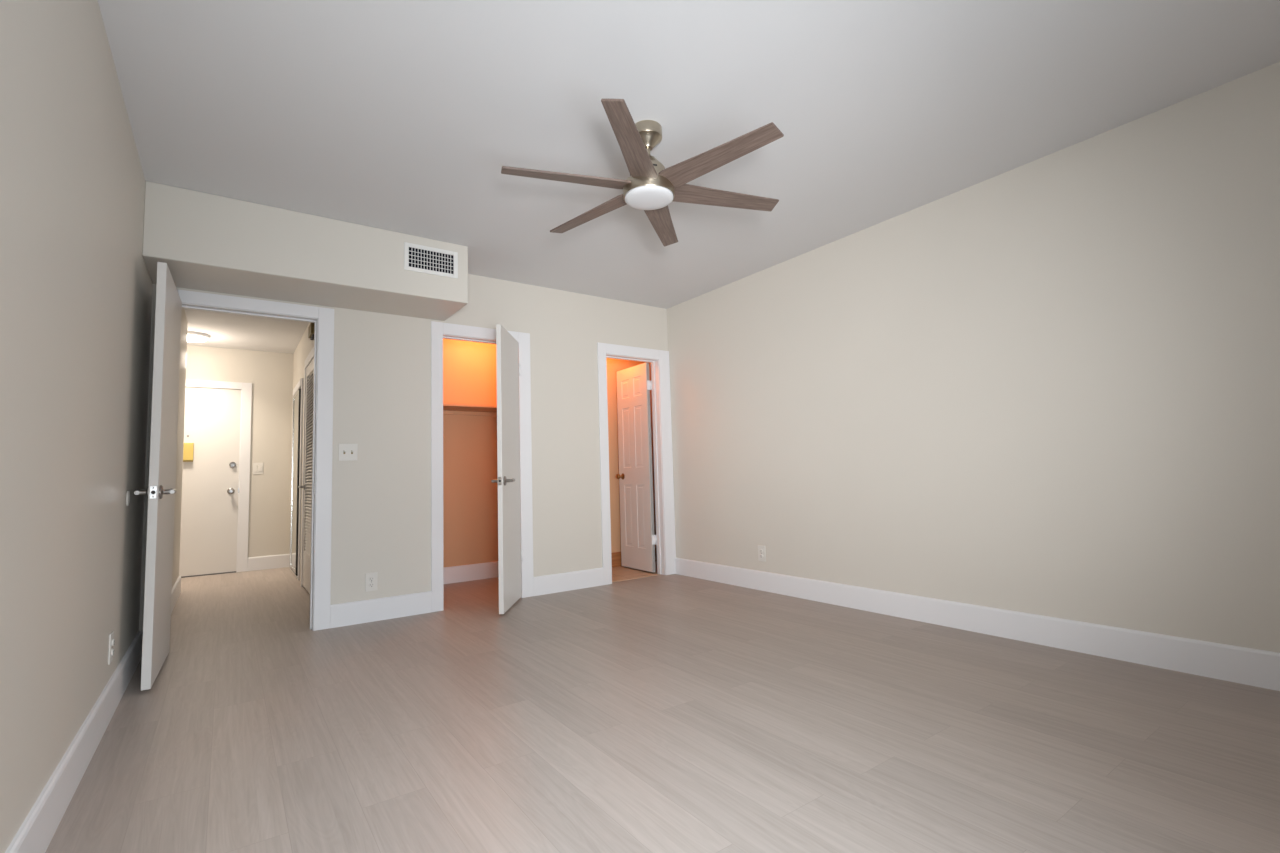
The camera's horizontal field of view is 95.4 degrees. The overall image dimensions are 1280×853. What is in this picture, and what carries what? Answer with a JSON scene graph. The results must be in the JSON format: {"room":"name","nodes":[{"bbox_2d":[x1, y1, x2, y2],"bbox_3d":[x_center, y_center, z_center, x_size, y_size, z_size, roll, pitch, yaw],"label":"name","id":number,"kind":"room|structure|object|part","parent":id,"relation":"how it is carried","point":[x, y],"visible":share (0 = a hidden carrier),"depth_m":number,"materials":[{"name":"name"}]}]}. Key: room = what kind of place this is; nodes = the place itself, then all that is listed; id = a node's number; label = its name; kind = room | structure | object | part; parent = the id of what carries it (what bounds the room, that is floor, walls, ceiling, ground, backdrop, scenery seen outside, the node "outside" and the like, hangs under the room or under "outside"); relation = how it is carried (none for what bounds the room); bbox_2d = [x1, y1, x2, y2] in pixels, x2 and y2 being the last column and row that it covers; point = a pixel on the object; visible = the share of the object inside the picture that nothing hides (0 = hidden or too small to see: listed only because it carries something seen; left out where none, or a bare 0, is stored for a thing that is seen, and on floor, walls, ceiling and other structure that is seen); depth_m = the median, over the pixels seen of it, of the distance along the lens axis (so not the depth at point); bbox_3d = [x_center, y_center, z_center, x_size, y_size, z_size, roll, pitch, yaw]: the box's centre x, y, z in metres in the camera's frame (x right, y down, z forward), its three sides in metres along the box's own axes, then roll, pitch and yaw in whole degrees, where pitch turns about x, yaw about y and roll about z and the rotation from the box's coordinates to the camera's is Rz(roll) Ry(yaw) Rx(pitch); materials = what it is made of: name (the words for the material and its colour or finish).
{"room":"empty bedroom","nodes":[
{"label":"empty bedroom","id":0,"kind":"room"},
{"bbox_2d":[0,0,152,852],"bbox_3d":[-1.435,-0.181,1.282,0.115,2.518,5.179,2,-6,-35],"label":"wall","id":1,"kind":"structure","parent":0,"point":[76,285],"depth_m":1.62,"materials":[{"name":"white paint"}]},
{"bbox_2d":[5,631,142,852],"bbox_3d":[-1.347,1.002,1.222,0.016,0.147,4.949,2,-6,-35],"label":"baseboard","id":2,"kind":"structure","parent":1,"relation":"attached to","point":[35,834],"depth_m":1.78,"materials":[{"name":"white wood"}]},
{"bbox_2d":[108,631,114,664],"bbox_3d":[-2.189,0.915,2.412,0.013,0.122,0.076,2,-6,-35],"label":"power outlet","id":3,"kind":"object","parent":1,"relation":"attached to","point":[111,635],"visible":1,"depth_m":2.40,"materials":[{"name":"white plastic"}]},
{"bbox_2d":[126,491,129,505],"bbox_3d":[-2.405,0.338,2.735,0.006,0.072,0.072,2,-6,-35],"label":"bumper cover","id":4,"kind":"object","parent":1,"relation":"attached to","point":[128,492],"visible":1,"depth_m":2.72,"materials":[{"name":"white plastic"}]},
{"bbox_2d":[134,262,181,690],"bbox_3d":[-2.495,0.235,3.050,0.152,2.011,0.742,1,-6,-34],"label":"door","id":5,"kind":"structure","parent":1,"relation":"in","point":[160,492],"depth_m":2.83,"materials":[{"name":"white paint"}]},
{"bbox_3d":[-2.355,0.314,2.765,0.042,0.066,0.066,1,-6,-34],"label":"lever handle","id":6,"kind":"part","parent":5,"relation":"part of","materials":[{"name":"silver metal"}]},
{"bbox_3d":[-2.288,0.309,2.735,0.025,0.058,0.002,1,-6,-34],"label":"latch plate","id":7,"kind":"part","parent":5,"relation":"part of","materials":[{"name":"silver metal"}]},
{"bbox_3d":[-2.290,0.316,2.808,0.042,0.066,0.066,1,-6,-34],"label":"lever handle","id":8,"kind":"part","parent":5,"relation":"part of","materials":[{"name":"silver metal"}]},
{"bbox_2d":[172,308,187,587],"bbox_3d":[-3.549,0.164,4.352,0.100,2.460,2.306,2,-6,-35],"label":"wall","id":9,"kind":"structure","parent":0,"point":[184,324],"depth_m":4.94,"materials":[{"name":"white paint"}]},
{"bbox_2d":[171,576,180,613],"bbox_3d":[-3.467,1.317,4.291,0.016,0.147,2.306,2,-6,-35],"label":"baseboard","id":10,"kind":"structure","parent":9,"relation":"attached to","point":[176,590],"depth_m":4.71,"materials":[{"name":"white wood"}]},
{"bbox_2d":[183,443,193,461],"bbox_3d":[-4.784,0.274,6.160,0.090,0.200,0.040,2,-6,-35],"label":"box","id":11,"kind":"object","parent":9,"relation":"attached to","point":[188,448],"visible":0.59,"depth_m":6.15,"materials":[{"name":"yellow plastic"}]},
{"bbox_2d":[186,345,292,556],"bbox_3d":[-4.847,0.355,6.208,2.135,2.460,0.100,2,-6,-35],"label":"wall","id":12,"kind":"structure","parent":0,"point":[270,374],"depth_m":6.58,"materials":[{"name":"white paint"}]},
{"bbox_2d":[179,387,240,577],"bbox_3d":[-4.773,0.577,6.124,0.920,2.000,0.084,2,-6,-35],"label":"door","id":13,"kind":"structure","parent":12,"relation":"in","point":[210,483],"depth_m":6.27,"materials":[{"name":"white paint"}]},
{"bbox_3d":[-4.452,0.703,6.332,0.066,0.066,0.072,2,-6,-35],"label":"knob","id":14,"kind":"part","parent":13,"relation":"part of","materials":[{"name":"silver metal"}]},
{"bbox_2d":[186,379,251,571],"bbox_3d":[-4.795,0.537,6.151,1.113,2.085,0.022,2,-6,-35],"label":"door frame","id":15,"kind":"structure","parent":12,"relation":"attached to","point":[246,388],"depth_m":6.42,"materials":[{"name":"white wood"}]},
{"bbox_2d":[253,463,263,473],"bbox_3d":[-4.284,0.471,6.528,0.100,0.130,0.011,2,-6,-35],"label":"light switch","id":16,"kind":"object","parent":12,"relation":"attached to","point":[257,467],"visible":1,"depth_m":6.53,"materials":[{"name":"white plastic"}]},
{"bbox_2d":[247,554,289,570],"bbox_3d":[-4.152,1.520,6.510,0.397,0.147,0.016,2,-6,-35],"label":"baseboard","id":17,"kind":"structure","parent":12,"relation":"attached to","point":[272,561],"depth_m":6.50,"materials":[{"name":"white wood"}]},
{"bbox_2d":[185,309,308,353],"bbox_3d":[-3.910,-1.042,4.940,2.135,0.060,3.476,2,-6,-35],"label":"ceiling","id":18,"kind":"structure","parent":0,"point":[225,330],"depth_m":5.77,"materials":[{"name":"white paint"}]},
{"bbox_2d":[187,331,209,341],"bbox_3d":[-4.494,-0.889,5.824,0.300,0.065,0.300,2,-6,-35],"label":"ceiling lamp","id":19,"kind":"object","parent":18,"relation":"attached to","point":[192,336],"visible":0.59,"depth_m":5.78,"materials":[{"name":"white glass"}]},
{"bbox_2d":[187,334,207,341],"bbox_3d":[-4.494,-0.879,5.823,0.274,0.045,0.274,2,-6,-35],"label":"diffuser","id":20,"kind":"object","parent":19,"relation":"attached to","point":[190,337],"depth_m":5.79,"materials":[{"name":"white"}]},
{"bbox_2d":[289,322,313,580],"bbox_3d":[-3.013,0.233,5.384,0.100,2.460,3.376,2,-6,-35],"label":"wall","id":21,"kind":"structure","parent":0,"point":[305,345],"depth_m":5.86,"materials":[{"name":"white paint"}]},
{"bbox_2d":[289,389,300,578],"bbox_3d":[-3.646,0.587,6.170,0.036,1.920,0.770,2,-6,-35],"label":"door","id":22,"kind":"structure","parent":21,"relation":"in","point":[293,568],"depth_m":6.15,"materials":[{"name":"white wood"}]},
{"bbox_3d":[-3.688,0.578,6.233,0.016,1.820,0.576,2,-6,-35],"label":"mirror panel","id":23,"kind":"part","parent":22,"relation":"part of","materials":[{"name":"clear glass"}]},
{"bbox_2d":[290,378,302,579],"bbox_3d":[-3.638,0.547,6.149,0.020,1.995,0.960,2,-6,-35],"label":"door frame","id":24,"kind":"structure","parent":21,"relation":"attached to","point":[299,385],"depth_m":5.79,"materials":[{"name":"white wood"}]},
{"bbox_2d":[298,358,313,593],"bbox_3d":[-2.916,0.421,5.099,0.086,1.992,0.672,2,-6,-35],"label":"door","id":25,"kind":"structure","parent":21,"relation":"in","point":[307,486],"depth_m":5.19,"materials":[{"name":"white paint"}]},
{"bbox_2d":[301,347,313,586],"bbox_3d":[-2.903,0.388,5.112,0.028,2.100,0.840,2,-6,-35],"label":"door frame","id":26,"kind":"structure","parent":21,"relation":"attached to","point":[310,356],"depth_m":5.38,"materials":[{"name":"white wood"}]},
{"bbox_2d":[308,323,313,339],"bbox_3d":[-2.865,-0.832,5.092,0.045,0.116,0.200,2,-6,-35],"label":"junction box","id":27,"kind":"object","parent":21,"relation":"attached to","point":[311,326],"visible":0.68,"depth_m":5.03,"materials":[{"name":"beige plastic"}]},
{"bbox_2d":[142,181,467,320],"bbox_3d":[-2.009,-1.030,3.686,1.688,0.398,0.524,2,-6,-35],"label":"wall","id":28,"kind":"structure","parent":0,"point":[207,242],"depth_m":3.40,"materials":[{"name":"white paint"}]},
{"bbox_2d":[404,242,457,278],"bbox_3d":[-1.367,-1.088,3.818,0.344,0.181,0.012,2,-6,-35],"label":"air vent","id":29,"kind":"object","parent":28,"relation":"in","point":[418,258],"visible":1,"depth_m":3.81,"materials":[{"name":"white metal"}]},
{"bbox_2d":[139,274,667,640],"bbox_3d":[-1.294,0.077,4.473,3.816,2.518,0.115,2,-6,-35],"label":"wall","id":30,"kind":"structure","parent":0,"point":[381,523],"depth_m":4.22,"materials":[{"name":"white paint"}]},
{"bbox_2d":[143,289,333,630],"bbox_3d":[-2.447,0.250,3.626,0.928,2.105,0.131,2,-6,-35],"label":"door frame","id":31,"kind":"structure","parent":30,"relation":"attached to","point":[322,318],"depth_m":3.79,"materials":[{"name":"white wood"}]},
{"bbox_2d":[338,444,357,460],"bbox_3d":[-1.958,0.172,3.907,0.117,0.116,0.022,2,-6,-35],"label":"light switch","id":32,"kind":"object","parent":30,"relation":"attached to","point":[346,452],"visible":1,"depth_m":3.91,"materials":[{"name":"white plastic"}]},
{"bbox_2d":[365,572,377,591],"bbox_3d":[-1.812,1.049,3.926,0.076,0.122,0.013,2,-6,-35],"label":"power outlet","id":33,"kind":"object","parent":30,"relation":"attached to","point":[370,578],"visible":1,"depth_m":3.92,"materials":[{"name":"white plastic"}]},
{"bbox_2d":[330,591,431,627],"bbox_3d":[-1.745,1.238,3.952,0.640,0.147,0.016,2,-6,-35],"label":"baseboard","id":34,"kind":"structure","parent":30,"relation":"attached to","point":[371,610],"depth_m":3.93,"materials":[{"name":"white wood"}]},
{"bbox_2d":[431,321,533,611],"bbox_3d":[-1.226,0.284,4.491,0.788,2.105,0.131,2,-6,-35],"label":"door frame","id":35,"kind":"structure","parent":30,"relation":"attached to","point":[440,331],"depth_m":4.43,"materials":[{"name":"white wood"}]},
{"bbox_2d":[491,324,522,613],"bbox_3d":[-0.966,0.299,4.318,0.149,1.999,0.603,-2,-5,0],"label":"door","id":36,"kind":"structure","parent":30,"relation":"in","point":[510,553],"depth_m":4.19,"materials":[{"name":"white paint"}]},
{"bbox_3d":[-0.928,0.380,4.073,0.042,0.066,0.066,-2,-5,0],"label":"lever handle","id":37,"kind":"part","parent":36,"relation":"part of","materials":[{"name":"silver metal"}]},
{"bbox_2d":[534,567,603,595],"bbox_3d":[-0.578,1.271,4.778,0.646,0.147,0.016,2,-6,-35],"label":"baseboard","id":38,"kind":"structure","parent":30,"relation":"attached to","point":[560,582],"depth_m":4.76,"materials":[{"name":"white wood"}]},
{"bbox_2d":[597,342,675,584],"bbox_3d":[-0.052,0.319,5.322,0.797,2.101,0.131,2,-6,-35],"label":"door frame","id":39,"kind":"structure","parent":30,"relation":"attached to","point":[659,359],"depth_m":5.41,"materials":[{"name":"white wood"}]},
{"bbox_2d":[616,362,656,571],"bbox_3d":[-0.040,0.394,5.723,0.183,1.984,0.581,1,-6,-34],"label":"door","id":40,"kind":"structure","parent":30,"relation":"in","point":[634,384],"depth_m":5.69,"materials":[{"name":"white paint"}]},
{"bbox_3d":[-0.203,0.504,5.863,0.074,0.062,0.062,1,-6,-34],"label":"knob","id":41,"kind":"part","parent":40,"relation":"part of","materials":[{"name":"gold metal"}]},
{"bbox_2d":[443,339,497,566],"bbox_3d":[-1.778,0.208,5.415,1.680,2.440,0.100,2,-6,-35],"label":"wall","id":42,"kind":"structure","parent":0,"point":[470,498],"depth_m":5.47,"materials":[{"name":"beige paint"}]},
{"bbox_2d":[443,404,496,415],"bbox_3d":[-1.656,-0.152,5.256,1.680,0.054,0.360,2,-6,-35],"label":"closet shelf","id":43,"kind":"object","parent":42,"relation":"attached to","point":[449,409],"visible":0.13,"depth_m":5.37,"materials":[{"name":"beige paint"}]},
{"bbox_2d":[443,561,498,583],"bbox_3d":[-1.711,1.345,5.274,1.680,0.147,0.016,2,-6,-35],"label":"baseboard","id":44,"kind":"structure","parent":42,"relation":"attached to","point":[462,573],"depth_m":5.37,"materials":[{"name":"white wood"}]},
{"bbox_2d":[606,358,656,552],"bbox_3d":[-0.252,0.238,6.089,1.410,2.400,0.100,2,-6,-35],"label":"wall","id":45,"kind":"structure","parent":0,"point":[613,365],"depth_m":6.03,"materials":[{"name":"beige paint"}]},
{"bbox_2d":[611,547,656,566],"bbox_3d":[-0.185,1.355,5.949,1.410,0.147,0.016,2,-6,-35],"label":"baseboard","id":46,"kind":"structure","parent":45,"relation":"attached to","point":[616,557],"depth_m":5.91,"materials":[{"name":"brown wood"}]},
{"bbox_2d":[45,561,1279,852],"bbox_3d":[-0.898,1.290,3.649,5.666,0.064,8.660,2,-6,-35],"label":"floor","id":47,"kind":"structure","parent":0,"point":[673,713],"depth_m":2.06,"materials":[{"name":"beige laminate"}]},
{"bbox_2d":[98,0,1279,308],"bbox_3d":[0.148,-1.432,2.497,4.046,0.080,5.114,2,-6,-35],"label":"ceiling","id":48,"kind":"structure","parent":0,"point":[401,116],"depth_m":2.48,"materials":[{"name":"white paint"}]},
{"bbox_2d":[501,99,783,246],"bbox_3d":[0.037,-1.198,2.669,1.282,0.351,1.297,2,-6,-35],"label":"ceiling fan","id":49,"kind":"object","parent":48,"relation":"hanging from","point":[650,187],"visible":1,"depth_m":2.56,"materials":[{"name":"brown wood"}]},
{"bbox_3d":[-0.322,-1.087,2.549,0.557,0.009,0.124,0,7,-16],"label":"blade","id":50,"kind":"part","parent":49,"relation":"part of","materials":[{"name":"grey wood"}]},
{"bbox_3d":[-0.237,-1.059,2.917,0.557,0.009,0.124,-6,5,44],"label":"blade","id":51,"kind":"part","parent":49,"relation":"part of","materials":[{"name":"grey wood"}]},
{"bbox_3d":[-0.045,-1.116,2.292,0.124,0.009,0.557,9,-2,15],"label":"blade","id":52,"kind":"part","parent":49,"relation":"part of","materials":[{"name":"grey wood"}]},
{"bbox_2d":[625,185,672,209],"bbox_3d":[0.042,-1.038,2.656,0.223,0.028,0.223,2,-6,-35],"label":"diffuser","id":53,"kind":"object","parent":49,"relation":"attached to","point":[641,197],"depth_m":2.61,"materials":[{"name":"white glass"}]},
{"bbox_3d":[0.038,-1.166,2.667,0.162,0.128,0.162,2,-6,-35],"label":"motor","id":54,"kind":"part","parent":49,"relation":"part of","materials":[{"name":"silver metal"}]},
{"bbox_3d":[0.125,-1.061,3.028,0.124,0.009,0.557,-15,-8,13],"label":"blade","id":55,"kind":"part","parent":49,"relation":"part of","materials":[{"name":"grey wood"}]},
{"bbox_3d":[0.317,-1.118,2.404,0.557,0.009,0.124,-6,-18,44],"label":"blade","id":56,"kind":"part","parent":49,"relation":"part of","materials":[{"name":"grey wood"}]},
{"bbox_3d":[0.402,-1.091,2.772,0.557,0.009,0.124,0,-17,-16],"label":"blade","id":57,"kind":"part","parent":49,"relation":"part of","materials":[{"name":"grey wood"}]},
{"bbox_2d":[667,62,1279,652],"bbox_3d":[1.772,-0.090,3.553,0.115,2.518,5.179,2,-6,-35],"label":"wall","id":58,"kind":"structure","parent":0,"point":[1049,385],"depth_m":3.04,"materials":[{"name":"white paint"}]},
{"bbox_2d":[758,545,765,561],"bbox_3d":[0.952,0.995,4.557,0.013,0.122,0.076,2,-6,-35],"label":"power outlet","id":59,"kind":"object","parent":58,"relation":"attached to","point":[761,549],"visible":1,"depth_m":4.55,"materials":[{"name":"white plastic"}]},
{"bbox_2d":[675,558,1279,690],"bbox_3d":[1.758,1.089,3.412,0.016,0.147,4.933,2,-6,-35],"label":"baseboard","id":60,"kind":"structure","parent":58,"relation":"attached to","point":[1237,664],"depth_m":3.00,"materials":[{"name":"white wood"}]}
]}

